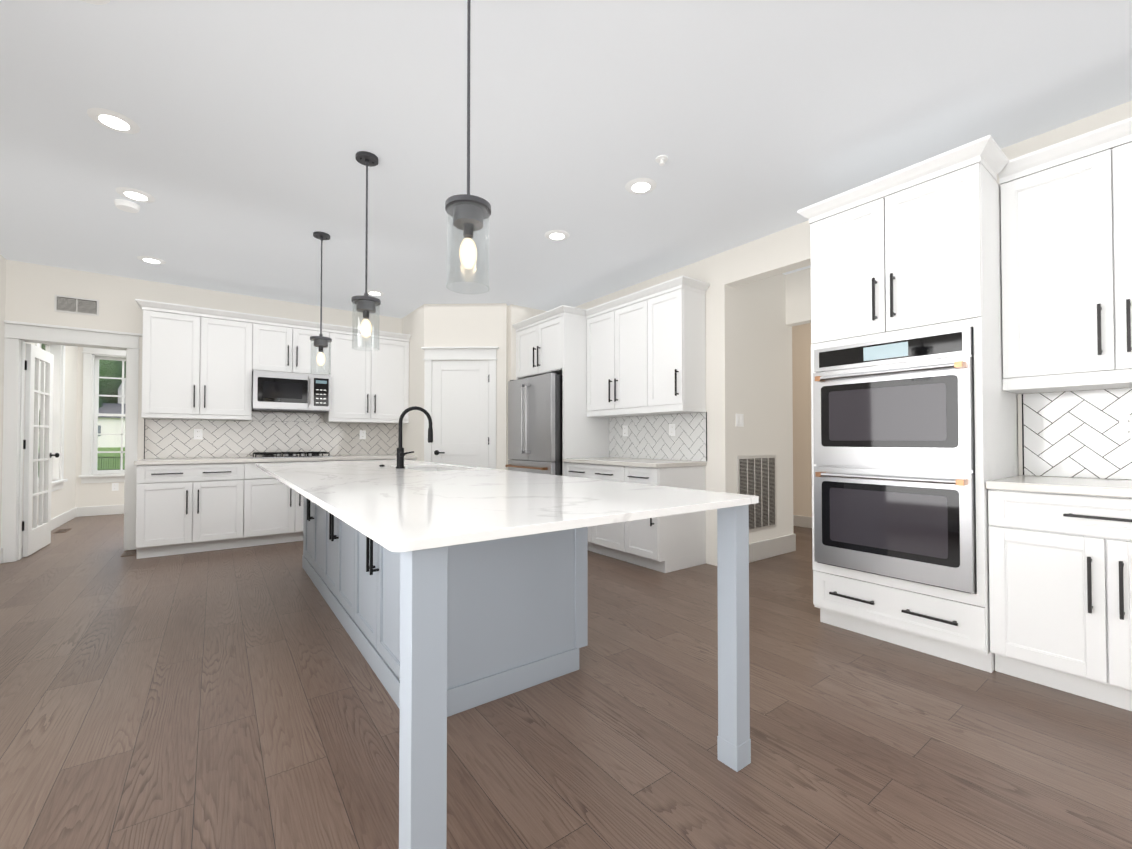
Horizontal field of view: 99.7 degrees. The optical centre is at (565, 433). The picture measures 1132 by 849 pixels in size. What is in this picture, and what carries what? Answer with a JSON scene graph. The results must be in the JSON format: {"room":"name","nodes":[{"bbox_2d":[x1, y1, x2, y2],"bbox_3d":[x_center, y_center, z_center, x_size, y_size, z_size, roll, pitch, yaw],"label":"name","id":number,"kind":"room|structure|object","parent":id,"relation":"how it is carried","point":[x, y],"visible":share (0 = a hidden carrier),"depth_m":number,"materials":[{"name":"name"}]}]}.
{"room":"kitchen","nodes":[
{"label":"kitchen","id":0,"kind":"room"},
{"bbox_2d":[0,255,5,547],"bbox_3d":[-1.725,-0.275,-0.396,0.140,2.760,11.650,1,-1,-36],"label":"wall","id":1,"kind":"structure","parent":0,"point":[2,287],"depth_m":4.30,"materials":[{"name":"white paint"}]},
{"bbox_2d":[0,548,2,563],"bbox_3d":[-1.656,1.035,-0.377,0.016,0.140,11.630,1,-1,-36],"label":"baseboard","id":2,"kind":"structure","parent":1,"relation":"attached to","point":[1,549],"depth_m":4.29,"materials":[{"name":"white wood"}]},
{"bbox_2d":[22,342,77,532],"bbox_3d":[-6.272,-0.185,5.681,0.140,2.760,3.250,1,-1,-36],"label":"wall","id":3,"kind":"structure","parent":0,"point":[62,500],"depth_m":6.56,"materials":[{"name":"white paint"}]},
{"bbox_2d":[22,507,76,540],"bbox_3d":[-6.161,1.124,5.643,0.016,0.140,3.090,1,-1,-36],"label":"baseboard","id":4,"kind":"structure","parent":3,"relation":"attached to","point":[59,520],"depth_m":6.28,"materials":[{"name":"white wood"}]},
{"bbox_2d":[33,343,67,495],"bbox_3d":[-6.285,-0.308,5.748,0.195,2.048,1.290,1,-1,-36],"label":"window","id":5,"kind":"structure","parent":3,"relation":"in","point":[58,405],"depth_m":6.17,"materials":[{"name":"white"}]},
{"bbox_2d":[75,347,123,506],"bbox_3d":[-5.708,-0.151,8.023,3.540,2.760,0.140,1,-1,-36],"label":"wall","id":6,"kind":"structure","parent":0,"point":[95,494],"depth_m":6.96,"materials":[{"name":"white paint"}]},
{"bbox_2d":[77,504,123,516],"bbox_3d":[-5.718,1.158,7.900,3.400,0.140,0.016,1,-1,-36],"label":"baseboard","id":7,"kind":"structure","parent":6,"relation":"attached to","point":[108,509],"depth_m":7.04,"materials":[{"name":"white wood"}]},
{"bbox_2d":[78,347,125,483],"bbox_3d":[-6.627,-0.285,7.317,1.160,2.048,0.195,1,-1,-36],"label":"window","id":8,"kind":"structure","parent":6,"relation":"in","point":[90,472],"depth_m":7.07,"materials":[{"name":"white"}]},
{"bbox_2d":[112,483,118,490],"bbox_3d":[-6.752,0.806,7.150,0.075,0.115,0.008,1,-1,-36],"label":"outlet","id":9,"kind":"object","parent":6,"relation":"attached to","point":[115,486],"visible":1,"depth_m":7.15,"materials":[{"name":"white plastic"}]},
{"bbox_2d":[5,260,401,459],"bbox_3d":[-3.032,-0.181,5.956,5.270,2.760,0.140,1,-1,-36],"label":"wall","id":10,"kind":"structure","parent":0,"point":[32,289],"depth_m":4.82,"materials":[{"name":"white paint"}]},
{"bbox_2d":[22,343,59,556],"bbox_3d":[-5.296,0.163,4.794,0.171,2.022,0.794,1,-1,-36],"label":"french door","id":11,"kind":"structure","parent":10,"relation":"in","point":[36,538],"depth_m":4.75,"materials":[{"name":"white wood"}]},
{"bbox_2d":[1,320,142,562],"bbox_3d":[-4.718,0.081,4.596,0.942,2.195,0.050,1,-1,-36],"label":"door frame","id":12,"kind":"structure","parent":10,"relation":"attached to","point":[15,332],"depth_m":4.46,"materials":[{"name":"white wood"}]},
{"bbox_2d":[54,294,98,315],"bbox_3d":[-4.737,-1.236,4.625,0.305,0.160,0.013,1,-1,-36],"label":"air vent","id":13,"kind":"object","parent":10,"relation":"in","point":[74,305],"visible":1,"depth_m":4.62,"materials":[{"name":"white metal"}]},
{"bbox_2d":[144,411,398,458],"bbox_3d":[-3.279,0.013,5.675,2.613,0.526,0.015,1,-1,-36],"label":"backsplash","id":14,"kind":"structure","parent":10,"relation":"attached to","point":[260,431],"depth_m":5.53,"materials":[{"name":"white tile"}]},
{"bbox_2d":[135,299,410,423],"bbox_3d":[-3.186,-0.710,5.522,2.657,1.141,0.370,1,-1,-36],"label":"upper cabinet","id":15,"kind":"object","parent":10,"relation":"attached to","point":[200,363],"visible":0.88,"depth_m":5.15,"materials":[{"name":"white wood"}]},
{"bbox_2d":[252,370,329,412],"bbox_3d":[-3.155,-0.459,5.478,0.750,0.422,0.467,1,-1,-36],"label":"over-the-range microwave","id":16,"kind":"object","parent":15,"relation":"attached to","point":[288,392],"visible":1,"depth_m":5.32,"materials":[{"name":"silver metal"}]},
{"bbox_2d":[402,303,545,469],"bbox_3d":[-1.167,-0.176,6.323,1.550,2.760,1.476,1,-1,-36],"label":"wall","id":17,"kind":"structure","parent":0,"point":[456,325],"depth_m":5.78,"materials":[{"name":"white paint"}]},
{"bbox_2d":[421,346,498,468],"bbox_3d":[-1.272,0.080,5.723,0.929,2.230,0.050,0,-1,2],"label":"door frame","id":18,"kind":"structure","parent":17,"relation":"attached to","point":[461,353],"depth_m":5.73,"materials":[{"name":"white wood"}]},
{"bbox_2d":[432,360,488,467],"bbox_3d":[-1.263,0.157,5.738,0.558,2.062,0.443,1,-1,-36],"label":"pantry door","id":19,"kind":"structure","parent":17,"relation":"in","point":[460,407],"depth_m":5.75,"materials":[{"name":"white wood"}]},
{"bbox_2d":[0,514,1131,848],"bbox_3d":[0.816,1.213,3.549,9.210,0.100,15.040,1,-1,-36],"label":"floor","id":20,"kind":"structure","parent":0,"point":[236,698],"depth_m":1.82,"materials":[{"name":"brown wood"}]},
{"bbox_2d":[54,528,71,532],"bbox_3d":[-6.149,1.194,5.832,0.110,0.006,0.300,1,-1,-36],"label":"floor vent","id":21,"kind":"object","parent":20,"relation":"in","point":[61,530],"visible":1,"depth_m":5.83,"materials":[{"name":"brown"}]},
{"bbox_2d":[121,550,136,556],"bbox_3d":[-4.276,1.177,4.688,0.110,0.006,0.300,1,-1,-36],"label":"floor vent","id":22,"kind":"object","parent":20,"relation":"in","point":[130,553],"visible":0.81,"depth_m":4.65,"materials":[{"name":"brown"}]},
{"bbox_2d":[136,462,251,558],"bbox_3d":[-3.788,0.743,4.907,0.885,0.880,0.626,1,-1,-36],"label":"base cabinet","id":23,"kind":"object","parent":20,"relation":"on","point":[187,508],"depth_m":4.65,"materials":[{"name":"white wood"}]},
{"bbox_2d":[252,460,347,545],"bbox_3d":[-3.111,0.751,5.404,1.035,0.880,0.626,1,-1,-36],"label":"base cabinet","id":24,"kind":"object","parent":20,"relation":"on","point":[277,509],"depth_m":5.05,"materials":[{"name":"white wood"}]},
{"bbox_2d":[348,459,415,460],"bbox_3d":[-2.418,0.758,5.912,0.925,0.880,0.626,1,-1,-36],"label":"base cabinet","id":25,"kind":"object","parent":20,"relation":"on","point":[376,459],"depth_m":5.74,"materials":[{"name":"white"}]},
{"bbox_2d":[134,454,416,464],"bbox_3d":[-3.093,0.291,5.409,2.622,0.036,0.651,1,-1,-36],"label":"countertop","id":26,"kind":"structure","parent":25,"relation":"on","point":[220,460],"depth_m":5.01,"materials":[{"name":"stone"}]},
{"bbox_2d":[251,451,332,458],"bbox_3d":[-3.088,0.243,5.376,0.750,0.056,0.530,1,-1,-36],"label":"cooktop","id":27,"kind":"object","parent":26,"relation":"in","point":[312,454],"visible":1,"depth_m":5.24,"materials":[{"name":"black metal"}]},
{"bbox_2d":[267,472,750,848],"bbox_3d":[-0.956,0.705,2.823,1.179,0.895,3.797,1,-1,-36],"label":"kitchen island","id":28,"kind":"object","parent":20,"relation":"on","point":[448,593],"depth_m":2.00,"materials":[{"name":"grey wood"}]},
{"bbox_2d":[256,460,758,555],"bbox_3d":[-0.965,0.245,2.821,1.240,0.022,3.850,1,-1,-36],"label":"island countertop","id":29,"kind":"structure","parent":28,"relation":"on","point":[402,510],"depth_m":1.55,"materials":[{"name":"white stone"}]},
{"bbox_2d":[396,406,432,468],"bbox_3d":[-1.040,0.027,3.303,0.258,0.428,0.090,1,-1,-36],"label":"faucet","id":30,"kind":"object","parent":29,"relation":"on","point":[401,454],"visible":1,"depth_m":3.25,"materials":[{"name":"black metal"}]},
{"bbox_2d":[406,467,456,470],"bbox_3d":[-0.948,0.389,3.371,0.412,0.247,0.812,1,-1,-36],"label":"sink","id":31,"kind":"object","parent":29,"relation":"in","point":[432,469],"visible":0.02,"depth_m":3.74,"materials":[{"name":"white"}]},
{"bbox_2d":[505,372,561,475],"bbox_3d":[-0.157,0.280,5.527,0.796,1.824,0.913,1,-1,-36],"label":"refrigerator","id":32,"kind":"object","parent":20,"relation":"on","point":[534,424],"visible":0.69,"depth_m":5.20,"materials":[{"name":"silver metal"}]},
{"bbox_2d":[564,462,615,558],"bbox_3d":[0.520,0.742,4.784,0.625,0.880,0.970,1,-1,-36],"label":"base cabinet","id":33,"kind":"object","parent":20,"relation":"on","point":[601,538],"depth_m":4.57,"materials":[{"name":"white wood"}]},
{"bbox_2d":[562,457,706,467],"bbox_3d":[0.616,0.279,4.640,0.651,0.036,1.323,1,-1,-36],"label":"countertop","id":34,"kind":"structure","parent":33,"relation":"on","point":[649,463],"depth_m":4.30,"materials":[{"name":"stone"}]},
{"bbox_2d":[616,465,705,572],"bbox_3d":[0.872,0.734,4.305,0.625,0.880,0.460,1,-1,-36],"label":"base cabinet","id":35,"kind":"object","parent":20,"relation":"on","point":[667,544],"depth_m":4.12,"materials":[{"name":"white wood"}]},
{"bbox_2d":[797,135,1018,672],"bbox_3d":[1.969,-0.105,2.747,0.716,2.513,0.900,1,-1,-36],"label":"tall cabinet","id":36,"kind":"object","parent":20,"relation":"on","point":[914,249],"visible":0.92,"depth_m":2.46,"materials":[{"name":"white wood"}]},
{"bbox_2d":[813,327,976,593],"bbox_3d":[1.934,0.133,2.718,0.749,1.260,0.750,1,-1,-36],"label":"double wall oven","id":37,"kind":"object","parent":36,"relation":"in","point":[894,458],"visible":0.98,"depth_m":2.47,"materials":[{"name":"silver metal"}]},
{"bbox_2d":[988,489,1131,710],"bbox_3d":[2.481,0.702,2.113,0.625,0.880,0.802,1,-1,-36],"label":"base cabinet","id":38,"kind":"object","parent":20,"relation":"on","point":[1060,586],"visible":1,"depth_m":2.04,"materials":[{"name":"white wood"}]},
{"bbox_2d":[986,475,1131,497],"bbox_3d":[2.683,0.237,1.822,0.651,0.036,1.522,1,-1,-36],"label":"countertop","id":39,"kind":"structure","parent":38,"relation":"on","point":[1092,486],"depth_m":2.12,"materials":[{"name":"stone"}]},
{"bbox_2d":[0,0,1131,318],"bbox_3d":[0.816,-1.629,3.591,9.210,0.134,15.040,1,-1,-36],"label":"ceiling","id":40,"kind":"structure","parent":0,"point":[260,122],"depth_m":2.47,"materials":[{"name":"white paint"}]},
{"bbox_2d":[80,0,109,4],"bbox_3d":[-1.766,-1.620,1.709,0.200,0.010,0.200,1,-1,-36],"label":"recessed light","id":41,"kind":"object","parent":40,"relation":"in","point":[99,2],"visible":1,"depth_m":1.79,"materials":[{"name":"white plastic"}]},
{"bbox_2d":[87,108,139,133],"bbox_3d":[-2.336,-1.608,2.469,0.200,0.010,0.200,1,-1,-36],"label":"recessed light","id":42,"kind":"object","parent":40,"relation":"in","point":[113,120],"visible":1,"depth_m":2.45,"materials":[{"name":"white plastic"}]},
{"bbox_2d":[114,199,139,212],"bbox_3d":[-3.065,-1.583,3.335,0.136,0.034,0.136,1,-1,-36],"label":"smoke detector","id":43,"kind":"object","parent":40,"relation":"attached to","point":[126,206],"visible":0.98,"depth_m":3.31,"materials":[{"name":"white plastic"}]},
{"bbox_2d":[116,187,154,201],"bbox_3d":[-2.894,-1.597,3.212,0.200,0.010,0.200,1,-1,-36],"label":"recessed light","id":44,"kind":"object","parent":40,"relation":"in","point":[134,194],"visible":0.94,"depth_m":3.19,"materials":[{"name":"white plastic"}]},
{"bbox_2d":[137,256,165,263],"bbox_3d":[-3.796,-1.580,4.374,0.200,0.010,0.200,1,-1,-36],"label":"recessed light","id":45,"kind":"object","parent":40,"relation":"in","point":[151,260],"visible":0.96,"depth_m":4.36,"materials":[{"name":"white plastic"}]},
{"bbox_2d":[310,231,331,373],"bbox_3d":[-1.962,-1.033,3.826,0.157,1.120,0.157,1,-1,-36],"label":"pendant light","id":46,"kind":"object","parent":40,"relation":"hanging from","point":[321,342],"visible":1,"depth_m":3.81,"materials":[{"name":"grey"}]},
{"bbox_2d":[351,151,380,350],"bbox_3d":[-1.161,-1.048,2.777,0.157,1.120,0.157,1,-1,-36],"label":"pendant light","id":47,"kind":"object","parent":40,"relation":"hanging from","point":[366,304],"visible":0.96,"depth_m":2.76,"materials":[{"name":"grey"}]},
{"bbox_2d":[367,290,383,295],"bbox_3d":[-2.144,-1.566,5.351,0.200,0.010,0.200,1,-1,-36],"label":"recessed light","id":48,"kind":"object","parent":40,"relation":"in","point":[374,292],"visible":0.94,"depth_m":5.34,"materials":[{"name":"white plastic"}]},
{"bbox_2d":[445,0,490,293],"bbox_3d":[-0.340,-1.065,1.668,0.157,1.120,0.157,1,-1,-36],"label":"pendant light","id":49,"kind":"object","parent":40,"relation":"hanging from","point":[468,213],"visible":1,"depth_m":1.64,"materials":[{"name":"grey"}]},
{"bbox_2d":[545,230,568,240],"bbox_3d":[-0.072,-1.588,3.845,0.200,0.010,0.200,1,-1,-36],"label":"recessed light","id":50,"kind":"object","parent":40,"relation":"in","point":[557,235],"visible":1,"depth_m":3.83,"materials":[{"name":"white plastic"}]},
{"bbox_2d":[625,178,655,193],"bbox_3d":[0.487,-1.599,3.101,0.200,0.010,0.200,1,-1,-36],"label":"recessed light","id":51,"kind":"object","parent":40,"relation":"in","point":[640,185],"visible":1,"depth_m":3.09,"materials":[{"name":"white plastic"}]},
{"bbox_2d":[734,274,789,543],"bbox_3d":[1.795,-0.202,4.543,0.840,2.760,0.140,1,-1,-36],"label":"wall","id":52,"kind":"structure","parent":0,"point":[769,312],"depth_m":4.51,"materials":[{"name":"white paint"}]},
{"bbox_2d":[736,413,743,426],"bbox_3d":[1.557,-0.116,4.274,0.115,0.115,0.009,1,-1,-36],"label":"switch plate","id":53,"kind":"object","parent":52,"relation":"attached to","point":[739,420],"visible":1,"depth_m":4.28,"materials":[{"name":"white plastic"}]},
{"bbox_2d":[737,455,776,532],"bbox_3d":[1.780,0.556,4.426,0.630,0.700,0.013,1,-1,-36],"label":"air vent","id":54,"kind":"object","parent":52,"relation":"in","point":[756,475],"visible":0.75,"depth_m":4.44,"materials":[{"name":"white metal"}]},
{"bbox_2d":[749,534,795,562],"bbox_3d":[1.840,1.092,4.476,1.136,0.170,0.041,1,-1,-36],"label":"baseboard","id":55,"kind":"structure","parent":52,"relation":"attached to","point":[765,549],"depth_m":4.53,"materials":[{"name":"white wood"}]},
{"bbox_2d":[786,268,810,533],"bbox_3d":[2.552,-0.205,4.357,0.120,2.760,1.335,1,-1,-36],"label":"wall","id":56,"kind":"structure","parent":0,"point":[798,284],"depth_m":4.74,"materials":[{"name":"white paint"}]},
{"bbox_2d":[792,323,811,516],"bbox_3d":[2.957,-0.175,6.357,0.140,2.760,9.280,1,-1,-36],"label":"wall","id":57,"kind":"structure","parent":0,"point":[802,437],"depth_m":6.12,"materials":[{"name":"beige paint"}]},
{"bbox_2d":[793,515,811,527],"bbox_3d":[2.894,1.134,6.292,0.016,0.140,9.000,1,-1,-36],"label":"baseboard","id":58,"kind":"structure","parent":57,"relation":"attached to","point":[801,521],"depth_m":6.10,"materials":[{"name":"white wood"}]},
{"bbox_2d":[575,101,1131,565],"bbox_3d":[2.524,-0.229,2.722,0.140,2.760,11.650,1,-1,-36],"label":"wall","id":59,"kind":"structure","parent":0,"point":[725,273],"depth_m":4.18,"materials":[{"name":"white paint"}]},
{"bbox_2d":[516,307,583,382],"bbox_3d":[-0.067,-0.993,5.604,0.620,0.652,0.945,1,-1,-36],"label":"upper cabinet","id":60,"kind":"object","parent":59,"relation":"attached to","point":[553,341],"depth_m":5.19,"materials":[{"name":"white wood"}]},
{"bbox_2d":[584,291,647,414],"bbox_3d":[0.638,-0.776,4.894,0.320,1.107,0.970,1,-1,-36],"label":"upper cabinet","id":61,"kind":"object","parent":59,"relation":"attached to","point":[611,330],"depth_m":4.83,"materials":[{"name":"white wood"}]},
{"bbox_2d":[609,412,706,460],"bbox_3d":[0.874,0.041,4.834,0.015,0.445,1.326,1,-1,-36],"label":"backsplash","id":62,"kind":"structure","parent":59,"relation":"attached to","point":[682,436],"depth_m":4.75,"materials":[{"name":"white tile"}]},
{"bbox_2d":[640,275,707,410],"bbox_3d":[0.993,-0.783,4.410,0.320,1.107,0.470,1,-1,-36],"label":"upper cabinet","id":63,"kind":"object","parent":59,"relation":"attached to","point":[641,352],"depth_m":4.26,"materials":[{"name":"white wood"}]},
{"bbox_2d":[998,117,1131,388],"bbox_3d":[2.605,-0.816,2.214,0.320,1.108,0.822,1,-1,-36],"label":"upper cabinet","id":64,"kind":"object","parent":59,"relation":"attached to","point":[1066,234],"depth_m":2.26,"materials":[{"name":"white wood"}]},
{"bbox_2d":[1022,388,1131,479],"bbox_3d":[2.947,-0.001,2.010,0.015,0.445,1.507,1,-1,-36],"label":"backsplash","id":65,"kind":"structure","parent":59,"relation":"attached to","point":[1084,434],"depth_m":2.45,"materials":[{"name":"white tile"}]},
{"label":"outside","id":66,"kind":"structure","parent":0,"visible":0},
{"bbox_2d":[38,447,124,475],"bbox_3d":[-46.644,1.946,46.251,100.000,2.300,109.940,1,-1,-36],"label":"lawn","id":67,"kind":"structure","parent":66,"point":[104,464],"depth_m":37.56,"materials":[{"name":"green plant"}]},
{"bbox_2d":[39,401,125,446],"bbox_3d":[-42.433,-0.714,45.622,26.600,4.200,8.600,1,-1,-36],"label":"house","id":68,"kind":"structure","parent":67,"relation":"on","point":[113,428],"depth_m":42.37,"materials":[{"name":"white"}]},
{"bbox_2d":[39,344,125,424],"bbox_3d":[-45.046,-6.034,50.071,26.549,14.772,22.971,1,-1,-36],"label":"trees","id":69,"kind":"object","parent":67,"relation":"on","point":[112,389],"depth_m":43.97,"materials":[{"name":"green plant"}]},
{"bbox_2d":[118,380,125,400],"bbox_3d":[-47.423,-4.129,58.137,10.100,10.200,10.800,1,-1,-36],"label":"house","id":70,"kind":"structure","parent":67,"relation":"on","point":[120,388],"depth_m":51.53,"materials":[{"name":"white"}]},
{"bbox_2d":[38,456,124,473],"bbox_3d":[-29.377,2.022,32.835,24.030,1.150,0.060,1,-1,-36],"label":"fence","id":71,"kind":"object","parent":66,"point":[106,457],"depth_m":31.93,"materials":[{"name":"black metal"}]}
]}

